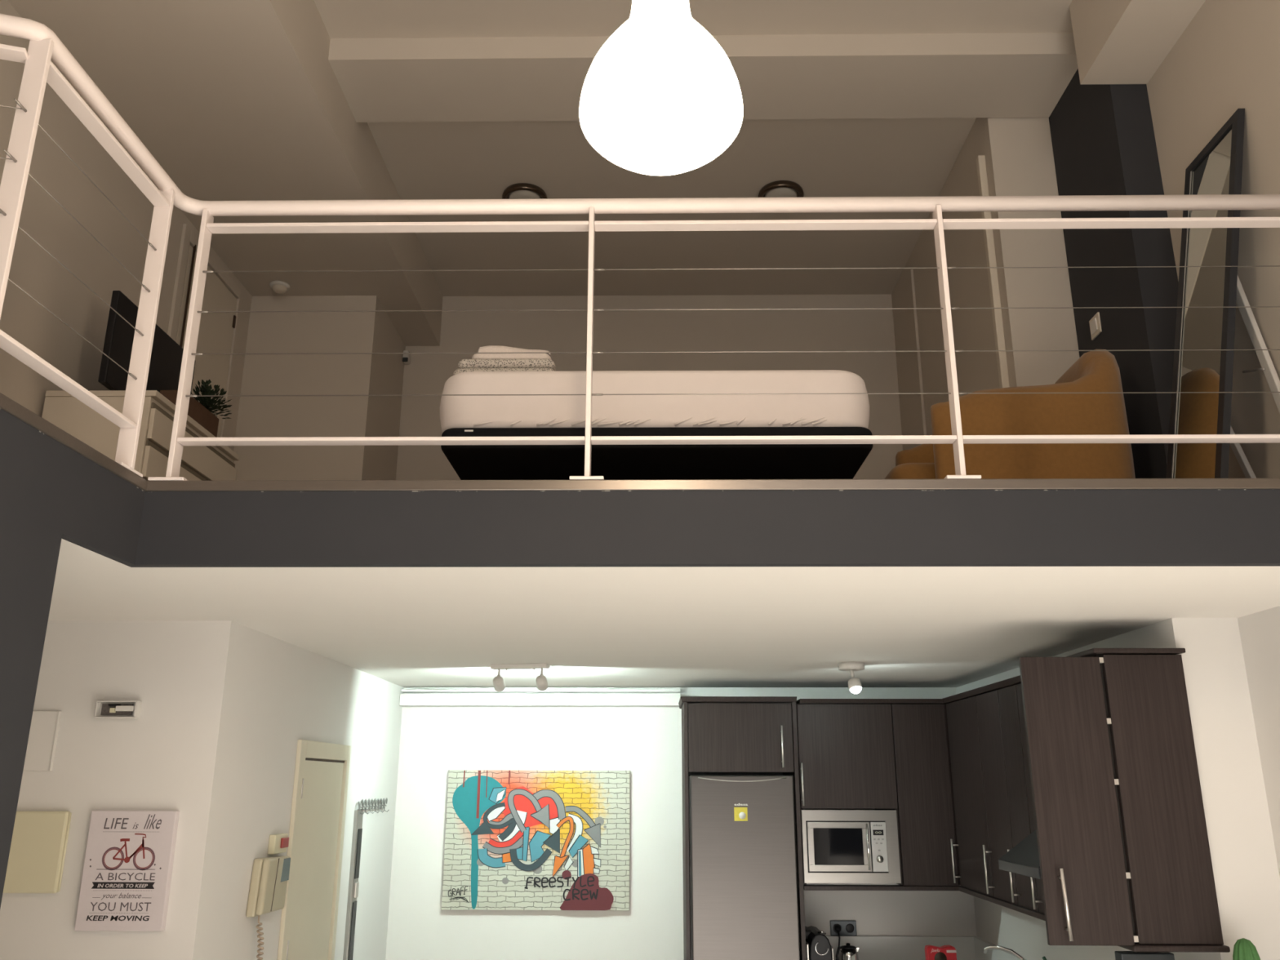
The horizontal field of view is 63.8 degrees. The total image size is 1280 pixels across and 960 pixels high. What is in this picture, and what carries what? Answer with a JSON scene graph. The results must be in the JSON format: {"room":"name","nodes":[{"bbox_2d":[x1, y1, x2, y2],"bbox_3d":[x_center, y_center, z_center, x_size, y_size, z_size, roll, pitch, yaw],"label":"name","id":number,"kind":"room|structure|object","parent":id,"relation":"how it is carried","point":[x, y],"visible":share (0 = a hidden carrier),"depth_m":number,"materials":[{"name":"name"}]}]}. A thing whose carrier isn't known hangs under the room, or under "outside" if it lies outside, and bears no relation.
{"room":"studio apartment","nodes":[
{"label":"studio apartment","id":0,"kind":"room"},
{"bbox_2d":[0,507,62,907],"bbox_3d":[-1.612,0.524,-0.566,0.150,2.568,5.965,0,-16,1],"label":"wall pier","id":1,"kind":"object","parent":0,"point":[29,550],"visible":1,"depth_m":2.47,"materials":[{"name":"paint"}]},
{"bbox_2d":[0,0,252,450],"bbox_3d":[-2.674,-0.240,1.900,0.100,5.430,10.430,0,-16,1],"label":"wall","id":2,"kind":"structure","parent":0,"point":[35,271],"depth_m":4.66,"materials":[{"name":"beige paint"}]},
{"bbox_2d":[179,244,195,347],"bbox_3d":[-2.552,-0.550,5.662,0.014,1.660,0.014,0,-16,1],"label":"door frame","id":3,"kind":"structure","parent":2,"relation":"attached to","point":[194,246],"depth_m":5.80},
{"bbox_2d":[167,223,244,437],"bbox_3d":[-2.556,-0.284,5.891,0.020,2.160,0.860,0,-16,1],"label":"door","id":4,"kind":"structure","parent":2,"relation":"in","point":[218,332],"depth_m":6.16,"materials":[{"name":"beige paint"}]},
{"bbox_2d":[0,620,403,959],"bbox_3d":[-2.084,2.200,5.098,0.975,2.568,2.895,0,-16,1],"label":"wall","id":5,"kind":"structure","parent":0,"point":[227,705],"depth_m":4.02,"materials":[{"name":"white paint"}]},
{"bbox_2d":[3,811,71,893],"bbox_3d":[-2.261,1.379,3.818,0.263,0.286,0.029,0,-16,1],"label":"box","id":6,"kind":"object","parent":5,"relation":"attached to","point":[37,851],"visible":0.8,"depth_m":3.80,"materials":[{"name":"beige plastic"}]},
{"bbox_2d":[22,711,61,771],"bbox_3d":[-2.338,0.999,3.939,0.206,0.223,0.016,0,-16,1],"label":"access panel","id":7,"kind":"object","parent":5,"relation":"attached to","point":[44,727],"visible":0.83,"depth_m":3.93,"materials":[{"name":"white paint"}]},
{"bbox_2d":[93,700,142,718],"bbox_3d":[-2.006,0.883,3.956,0.160,0.065,0.040,0,-16,1],"label":"emergency light","id":8,"kind":"object","parent":5,"relation":"attached to","point":[104,708],"visible":1,"depth_m":3.95,"materials":[{"name":"white plastic"}]},
{"bbox_2d":[74,810,179,931],"bbox_3d":[-1.889,1.437,3.794,0.319,0.415,0.032,0,-16,1],"label":"print","id":9,"kind":"object","parent":5,"relation":"attached to","point":[127,872],"visible":1,"depth_m":3.78,"materials":[{"name":"grey paper"}]},
{"bbox_2d":[245,856,290,959],"bbox_3d":[-1.573,1.948,4.339,0.071,0.680,0.378,0,-16,1],"label":"phone","id":10,"kind":"object","parent":5,"relation":"attached to","point":[270,875],"visible":1,"depth_m":4.27,"materials":[{"name":"white plastic"}]},
{"bbox_2d":[267,833,288,854],"bbox_3d":[-1.587,1.599,4.523,0.040,0.080,0.155,0,-16,1],"label":"button","id":11,"kind":"object","parent":5,"relation":"attached to","point":[278,843],"visible":1,"depth_m":4.48,"materials":[{"name":"beige plastic"}]},
{"bbox_2d":[277,739,351,959],"bbox_3d":[-1.587,2.361,4.902,0.025,2.150,0.815,0,-16,1],"label":"door","id":12,"kind":"structure","parent":5,"relation":"in","point":[309,913],"depth_m":5.04,"materials":[{"name":"beige paint"}]},
{"bbox_2d":[342,809,363,959],"bbox_3d":[-1.575,2.719,5.521,0.030,1.805,0.115,0,-16,1],"label":"mirror","id":13,"kind":"object","parent":5,"relation":"attached to","point":[353,884],"visible":1,"depth_m":5.64,"materials":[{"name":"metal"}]},
{"bbox_2d":[357,797,389,814],"bbox_3d":[-1.558,1.908,6.025,0.043,0.086,0.630,0,-16,1],"label":"coat rack","id":14,"kind":"object","parent":5,"relation":"attached to","point":[382,802],"visible":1,"depth_m":5.99,"materials":[{"name":"grey plastic"}]},
{"bbox_2d":[7,0,442,346],"bbox_3d":[-2.080,-2.687,2.668,1.076,0.500,10.330,0,-16,1],"label":"ceiling","id":15,"kind":"structure","parent":0,"point":[233,100],"depth_m":5.06,"materials":[{"name":"beige paint"}]},
{"bbox_2d":[269,280,289,293],"bbox_3d":[-2.318,-1.232,6.616,0.124,0.048,0.124,0,-16,1],"label":"smoke detector","id":16,"kind":"object","parent":15,"relation":"attached to","point":[277,286],"visible":1,"depth_m":6.58,"materials":[{"name":"white plastic"}]},
{"bbox_2d":[233,295,405,480],"bbox_3d":[-2.140,-0.032,6.846,0.824,2.220,0.813,0,-16,1],"label":"wall","id":17,"kind":"structure","parent":0,"point":[268,332],"depth_m":6.62,"materials":[{"name":"beige paint"}]},
{"bbox_2d":[402,350,410,364],"bbox_3d":[-1.697,-0.890,7.476,0.044,0.095,0.076,0,-16,1],"label":"sensor","id":18,"kind":"object","parent":17,"relation":"attached to","point":[406,357],"visible":0.97,"depth_m":7.45,"materials":[{"name":"white plastic"}]},
{"bbox_2d":[48,538,1279,687],"bbox_3d":[-0.181,-0.102,1.874,4.885,0.022,10.330,0,-16,1],"label":"ceiling","id":19,"kind":"structure","parent":0,"point":[593,626],"depth_m":3.85,"materials":[{"name":"white paint"}]},
{"bbox_2d":[490,662,550,691],"bbox_3d":[-0.639,1.062,5.524,0.318,0.139,0.100,-4,-17,13],"label":"track spotlight","id":20,"kind":"object","parent":19,"relation":"attached to","point":[499,684],"visible":1,"depth_m":5.50,"materials":[{"name":"white metal"}]},
{"bbox_2d":[838,662,864,693],"bbox_3d":[1.115,1.044,5.411,0.136,0.161,0.136,0,-16,1],"label":"spotlight","id":21,"kind":"object","parent":19,"relation":"attached to","point":[855,686],"visible":1,"depth_m":5.37,"materials":[{"name":"white plastic"}]},
{"bbox_2d":[385,294,977,959],"bbox_3d":[-0.105,1.249,6.912,5.085,5.430,0.100,0,-16,1],"label":"wall","id":22,"kind":"structure","parent":0,"point":[646,742],"depth_m":6.75,"materials":[{"name":"white paint"}]},
{"bbox_2d":[441,769,630,911],"bbox_3d":[-0.652,2.281,6.538,1.173,0.840,0.044,0,-16,1],"label":"canvas","id":23,"kind":"object","parent":22,"relation":"attached to","point":[515,839],"visible":1,"depth_m":6.52,"materials":[{"name":"fabric"}]},
{"bbox_2d":[399,688,680,706],"bbox_3d":[-0.653,1.432,6.763,1.837,0.108,0.093,0,-16,1],"label":"trim","id":24,"kind":"structure","parent":22,"relation":"attached to","point":[406,700],"depth_m":6.72,"materials":[{"name":"white paint"}]},
{"bbox_2d":[830,920,857,935],"bbox_3d":[1.260,2.777,6.375,0.160,0.087,0.020,0,-16,1],"label":"wall socket","id":25,"kind":"object","parent":22,"relation":"attached to","point":[847,927],"visible":1,"depth_m":6.37,"materials":[{"name":"grey plastic"}]},
{"bbox_2d":[832,924,841,933],"bbox_3d":[1.220,2.775,6.368,0.052,0.052,0.003,0,-16,1],"label":"outlet","id":26,"kind":"object","parent":25,"relation":"attached to","point":[833,925],"depth_m":6.37,"materials":[{"name":"black plastic"}]},
{"bbox_2d":[834,924,840,946],"bbox_3d":[1.212,2.841,6.298,0.040,0.207,0.099,-3,-17,12],"label":"power cord","id":27,"kind":"object","parent":25,"relation":"attached to","point":[837,927],"visible":0.84,"depth_m":6.33,"materials":[{"name":"black plastic"}]},
{"bbox_2d":[845,924,853,933],"bbox_3d":[1.300,2.774,6.367,0.052,0.052,0.003,0,-16,1],"label":"outlet","id":28,"kind":"object","parent":25,"relation":"attached to","point":[849,927],"depth_m":6.36,"materials":[{"name":"black plastic"}]},
{"bbox_2d":[795,703,902,884],"bbox_3d":[1.230,1.911,6.303,0.566,1.020,0.634,0,-16,1],"label":"upper cabinet","id":29,"kind":"object","parent":22,"relation":"attached to","point":[846,757],"visible":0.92,"depth_m":6.10,"materials":[{"name":"brown wood"}]},
{"bbox_2d":[801,809,901,883],"bbox_3d":[1.221,2.187,6.182,0.550,0.398,0.570,0,-16,1],"label":"microwave oven","id":30,"kind":"object","parent":29,"relation":"in","point":[839,846],"visible":0.99,"depth_m":5.94,"materials":[{"name":"metal"}]},
{"bbox_2d":[890,703,960,885],"bbox_3d":[1.796,1.917,6.316,0.559,1.022,0.590,0,-16,1],"label":"upper cabinet","id":31,"kind":"object","parent":22,"relation":"attached to","point":[922,764],"visible":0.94,"depth_m":6.03,"materials":[{"name":"brown wood"}]},
{"bbox_2d":[313,0,1072,296],"bbox_3d":[0.363,-2.884,2.690,3.809,0.100,10.330,0,-16,1],"label":"ceiling","id":32,"kind":"structure","parent":0,"point":[856,157],"depth_m":6.09,"materials":[{"name":"beige paint"}]},
{"bbox_2d":[502,182,547,199],"bbox_3d":[-0.708,-1.733,6.323,0.278,0.048,0.278,0,-16,1],"label":"ceiling lamp","id":33,"kind":"object","parent":32,"relation":"attached to","point":[519,190],"visible":0.49,"depth_m":6.24,"materials":[{"name":"brown metal"}]},
{"bbox_2d":[508,190,541,199],"bbox_3d":[-0.708,-1.720,6.319,0.198,0.022,0.198,0,-16,1],"label":"diffuser","id":34,"kind":"object","parent":33,"relation":"attached to","point":[513,194],"depth_m":6.26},
{"bbox_2d":[579,0,742,175],"bbox_3d":[0.038,-1.722,2.074,0.278,2.480,0.278,0,-16,1],"label":"pendant lamp","id":35,"kind":"object","parent":32,"relation":"hanging from","point":[660,96],"visible":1,"depth_m":1.67,"materials":[{"name":"white glass"}]},
{"bbox_2d":[758,180,804,197],"bbox_3d":[0.862,-1.739,6.291,0.278,0.048,0.278,0,-16,1],"label":"ceiling lamp","id":36,"kind":"object","parent":32,"relation":"attached to","point":[779,188],"visible":0.48,"depth_m":6.21,"materials":[{"name":"brown metal"}]},
{"bbox_2d":[764,187,797,197],"bbox_3d":[0.862,-1.726,6.287,0.198,0.022,0.198,0,-16,1],"label":"diffuser","id":37,"kind":"object","parent":36,"relation":"attached to","point":[769,192],"depth_m":6.23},
{"bbox_2d":[891,117,1079,449],"bbox_3d":[2.082,-0.438,6.148,0.482,2.620,2.260,0,-16,1],"label":"wall","id":38,"kind":"structure","parent":0,"point":[1018,152],"depth_m":5.39,"materials":[{"name":"beige paint"}]},
{"bbox_2d":[910,269,926,435],"bbox_3d":[1.839,-0.231,6.620,0.018,2.490,0.015,0,-16,1],"label":"trim","id":39,"kind":"structure","parent":38,"relation":"attached to","point":[917,348],"depth_m":6.79,"materials":[{"name":"beige paint"}]},
{"bbox_2d":[976,155,1009,388],"bbox_3d":[1.806,-0.593,5.134,0.038,2.340,0.040,0,-16,1],"label":"trim","id":40,"kind":"structure","parent":38,"relation":"attached to","point":[1002,362],"depth_m":5.24,"materials":[{"name":"white paint"}]},
{"bbox_2d":[1048,68,1178,478],"bbox_3d":[2.219,-0.855,4.739,0.165,2.620,0.665,0,-16,1],"label":"wall","id":41,"kind":"structure","parent":0,"point":[1104,142],"depth_m":4.59,"materials":[{"name":"paint"}]},
{"bbox_2d":[328,32,1078,122],"bbox_3d":[0.318,-2.025,5.200,3.644,0.123,0.490,0,-16,1],"label":"beam","id":42,"kind":"structure","parent":41,"relation":"attached to","point":[981,74],"depth_m":5.07,"materials":[{"name":"beige paint"}]},
{"bbox_2d":[1088,311,1102,340],"bbox_3d":[2.130,-0.720,4.817,0.016,0.100,0.100,0,-16,1],"label":"wall switch","id":43,"kind":"object","parent":41,"relation":"attached to","point":[1095,329],"visible":1,"depth_m":4.80,"materials":[{"name":"white paint"}]},
{"bbox_2d":[955,617,1279,959],"bbox_3d":[2.187,2.181,5.006,0.250,2.568,2.960,0,-16,1],"label":"wall","id":44,"kind":"structure","parent":0,"point":[1246,873],"depth_m":3.83,"materials":[{"name":"white paint"}]},
{"bbox_2d":[946,696,993,896],"bbox_3d":[1.927,1.746,5.739,0.283,1.022,0.596,0,-16,1],"label":"upper cabinet","id":45,"kind":"object","parent":44,"relation":"attached to","point":[969,800],"visible":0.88,"depth_m":5.71,"materials":[{"name":"brown wood"}]},
{"bbox_2d":[975,689,1018,905],"bbox_3d":[1.920,1.607,5.271,0.283,1.022,0.373,0,-16,1],"label":"upper cabinet","id":46,"kind":"object","parent":44,"relation":"attached to","point":[995,786],"visible":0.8,"depth_m":5.27,"materials":[{"name":"brown wood"}]},
{"bbox_2d":[997,684,1039,911],"bbox_3d":[1.915,1.515,4.958,0.283,1.022,0.271,0,-16,1],"label":"upper cabinet","id":47,"kind":"object","parent":44,"relation":"attached to","point":[1007,696],"visible":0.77,"depth_m":4.97,"materials":[{"name":"brown wood"}]},
{"bbox_2d":[998,830,1040,879],"bbox_3d":[1.824,1.488,4.405,0.445,0.382,0.505,0,-16,1],"label":"extractor hood","id":48,"kind":"object","parent":44,"relation":"attached to","point":[1023,859],"visible":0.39,"depth_m":4.40,"materials":[{"name":"grey metal"}]},
{"bbox_2d":[1016,683,1044,913],"bbox_3d":[1.912,1.455,4.757,0.283,1.022,0.141,0,-16,1],"label":"upper cabinet","id":49,"kind":"object","parent":44,"relation":"attached to","point":[1019,689],"visible":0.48,"depth_m":4.80,"materials":[{"name":"brown wood"}]},
{"bbox_2d":[1018,654,1223,946],"bbox_3d":[1.745,1.204,3.945,0.610,1.014,0.501,0,-16,1],"label":"upper cabinet","id":50,"kind":"object","parent":44,"relation":"attached to","point":[1124,853],"visible":1,"depth_m":3.74,"materials":[{"name":"brown wood"}]},
{"bbox_2d":[803,884,1230,952],"bbox_3d":[1.763,2.022,4.853,0.897,0.042,2.711,5,-17,-17],"label":"rail","id":51,"kind":"object","parent":50,"relation":"attached to","point":[1136,948],"visible":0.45,"depth_m":5.21,"materials":[{"name":"brown wood"}]},
{"bbox_3d":[1.930,1.086,4.517,0.240,0.450,0.523,0,-16,1],"label":"upper cabinet","id":52,"kind":"object","parent":44,"relation":"attached to","visible":0},
{"bbox_2d":[795,648,1185,703],"bbox_3d":[1.512,1.069,5.306,1.130,0.027,2.975,0,-16,1],"label":"crown molding","id":53,"kind":"structure","parent":52,"relation":"on","point":[1092,652],"depth_m":5.39,"materials":[{"name":"brown wood"}]},
{"bbox_2d":[1146,0,1279,876],"bbox_3d":[2.311,-0.252,1.829,0.100,5.430,10.430,0,-16,1],"label":"wall","id":54,"kind":"structure","parent":0,"point":[1226,60],"depth_m":3.86,"materials":[{"name":"beige paint"}]},
{"bbox_2d":[0,408,1279,567],"bbox_3d":[0.336,-0.758,0.006,3.795,0.224,6.390,0,-16,1],"label":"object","id":55,"kind":"structure","parent":54,"relation":"attached to","point":[44,482],"depth_m":3.03,"materials":[{"name":"paint"}]},
{"bbox_2d":[0,392,1279,491],"bbox_3d":[0.297,-0.871,0.076,3.875,0.033,6.460,0,-16,1],"label":"trim","id":56,"kind":"structure","parent":54,"relation":"attached to","point":[8,405],"depth_m":3.06,"materials":[{"name":"metal"}]},
{"bbox_2d":[0,13,1279,480],"bbox_3d":[-0.270,-0.498,3.103,5.034,0.968,0.968,4,-17,-12],"label":"balcony railing","id":57,"kind":"object","parent":56,"relation":"on","point":[44,46],"visible":0.86,"depth_m":3.22,"materials":[{"name":"white metal"}]},
{"bbox_2d":[1069,0,1205,84],"bbox_3d":[2.095,-3.051,1.182,0.300,0.430,7.395,0,-16,1],"label":"beam","id":58,"kind":"structure","parent":54,"relation":"attached to","point":[1117,42],"depth_m":4.44,"materials":[{"name":"beige paint"}]},
{"bbox_3d":[-0.186,2.419,1.127,5.085,0.100,10.530,0,-16,1],"label":"floor","id":59,"kind":"structure","parent":0,"visible":0},
{"bbox_2d":[678,696,806,959],"bbox_3d":[0.594,2.562,6.119,0.699,2.453,0.634,0,-16,1],"label":"tall cabinet","id":60,"kind":"object","parent":59,"relation":"on","point":[720,734],"visible":0.99,"depth_m":6.14,"materials":[{"name":"brown wood"}]},
{"bbox_2d":[688,774,800,959],"bbox_3d":[0.603,2.781,6.059,0.618,2.000,0.586,0,-16,1],"label":"refrigerator","id":61,"kind":"object","parent":59,"relation":"on","point":[743,868],"visible":0.99,"depth_m":5.92,"materials":[{"name":"grey metal"}]},
{"bbox_3d":[-0.181,-0.215,1.907,4.885,0.215,10.330,0,-16,1],"label":"floor","id":62,"kind":"structure","parent":0,"visible":0},
{"bbox_2d":[41,390,239,480],"bbox_3d":[-2.312,0.108,4.759,0.480,0.757,0.920,0,-16,1],"label":"dresser","id":63,"kind":"object","parent":62,"relation":"on","point":[61,409],"visible":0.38,"depth_m":4.42,"materials":[{"name":"white paint"}]},
{"bbox_2d":[97,290,195,395],"bbox_3d":[-2.307,-0.506,4.826,0.150,0.454,0.780,0,-16,1],"label":"television","id":64,"kind":"object","parent":63,"relation":"on","point":[166,360],"visible":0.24,"depth_m":4.58,"materials":[{"name":"black plastic"}]},
{"bbox_2d":[160,390,218,437],"bbox_3d":[-2.135,-0.307,4.874,0.112,0.102,0.390,0,-16,1],"label":"wooden planter","id":65,"kind":"object","parent":63,"relation":"on","point":[197,411],"visible":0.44,"depth_m":4.86,"materials":[{"name":"brown wood"}]},
{"bbox_2d":[190,379,231,418],"bbox_3d":[-2.120,-0.395,5.059,0.243,0.200,0.250,-9,-19,28],"label":"leafy plant","id":66,"kind":"object","parent":65,"relation":"on","point":[205,388],"visible":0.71,"depth_m":5.03,"materials":[{"name":"green plant"}]},
{"bbox_2d":[440,369,872,479],"bbox_3d":[0.063,0.138,4.490,1.560,0.554,1.930,0,-16,1],"label":"bed","id":67,"kind":"object","parent":62,"relation":"on","point":[716,415],"visible":0.52,"depth_m":3.62,"materials":[{"name":"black fabric"}]},
{"bbox_2d":[453,358,556,375],"bbox_3d":[-0.501,-0.363,3.959,0.385,0.102,0.330,0,-16,1],"label":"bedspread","id":68,"kind":"object","parent":67,"relation":"on","point":[541,364],"visible":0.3,"depth_m":3.82,"materials":[{"name":"grey fabric"}]},
{"bbox_2d":[471,345,551,359],"bbox_3d":[-0.484,-0.445,3.983,0.300,0.067,0.270,0,-16,1],"label":"folded towel","id":69,"kind":"object","parent":68,"relation":"on","point":[491,348],"visible":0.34,"depth_m":3.85,"materials":[{"name":"white fabric"}]},
{"bbox_2d":[884,349,1135,479],"bbox_3d":[1.487,-0.071,4.338,0.989,0.894,0.744,0,-16,1],"label":"armchair","id":70,"kind":"object","parent":62,"relation":"on","point":[1094,371],"visible":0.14,"depth_m":4.01,"materials":[{"name":"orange fabric"}]},
{"bbox_2d":[1165,108,1244,478],"bbox_3d":[2.110,-0.583,3.849,0.348,1.588,0.400,0,-16,1],"label":"mirror","id":71,"kind":"object","parent":62,"relation":"on","point":[1217,169],"visible":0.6,"depth_m":3.84,"materials":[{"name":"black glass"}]},
{"bbox_2d":[1229,275,1279,478],"bbox_3d":[2.247,-0.327,3.777,0.033,1.050,0.558,0,-16,1],"label":"drying rack","id":72,"kind":"object","parent":62,"relation":"on","point":[1268,367],"visible":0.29,"depth_m":3.77,"materials":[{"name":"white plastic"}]},
{"bbox_3d":[1.743,2.986,4.742,0.624,0.864,0.598,0,-16,1],"label":"base cabinet","id":73,"kind":"object","parent":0,"visible":0},
{"bbox_3d":[1.613,2.465,4.580,1.382,0.040,3.628,0,-16,1],"label":"countertop","id":74,"kind":"structure","parent":73,"relation":"on","visible":0},
{"bbox_2d":[804,925,834,959],"bbox_3d":[1.042,2.769,6.087,0.160,0.228,0.366,0,-16,1],"label":"coffee machine","id":75,"kind":"object","parent":74,"relation":"on","point":[818,947],"visible":0.84,"depth_m":5.93,"materials":[{"name":"black plastic"}]},
{"bbox_2d":[835,942,859,959],"bbox_3d":[1.227,2.803,6.053,0.128,0.145,0.136,-6,-18,21],"label":"electric kettle","id":76,"kind":"object","parent":74,"relation":"on","point":[847,952],"visible":1,"depth_m":6.03,"materials":[{"name":"silver metal"}]},
{"bbox_2d":[825,935,1026,959],"bbox_3d":[1.500,2.504,5.039,1.124,0.144,2.728,0,-16,1],"label":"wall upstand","id":77,"kind":"structure","parent":74,"relation":"on","point":[871,947],"depth_m":6.32,"materials":[{"name":"grey stone"}]},
{"bbox_2d":[924,944,956,959],"bbox_3d":[1.737,2.766,5.934,0.170,0.150,0.062,0,-16,1],"label":"packet","id":78,"kind":"object","parent":74,"relation":"on","point":[931,952],"visible":1,"depth_m":5.92,"materials":[{"name":"red cardboard"}]},
{"bbox_2d":[983,945,1025,959],"bbox_3d":[1.910,2.509,5.232,0.307,0.246,0.070,-16,-23,43],"label":"tap","id":79,"kind":"object","parent":74,"relation":"on","point":[986,948],"visible":1,"depth_m":5.28,"materials":[{"name":"silver metal"}]},
{"bbox_2d":[1114,951,1174,959],"bbox_3d":[1.827,1.933,3.666,0.220,0.460,0.100,0,-16,1],"label":"panel","id":80,"kind":"object","parent":74,"relation":"on","point":[1119,955],"visible":0.84,"depth_m":3.70,"materials":[{"name":"metal"}]},
{"bbox_2d":[1232,937,1260,959],"bbox_3d":[2.049,1.816,3.416,0.120,0.543,0.119,0,-16,1],"label":"cactus","id":81,"kind":"object","parent":74,"relation":"on","point":[1243,948],"visible":1,"depth_m":3.46,"materials":[{"name":"green plant"}]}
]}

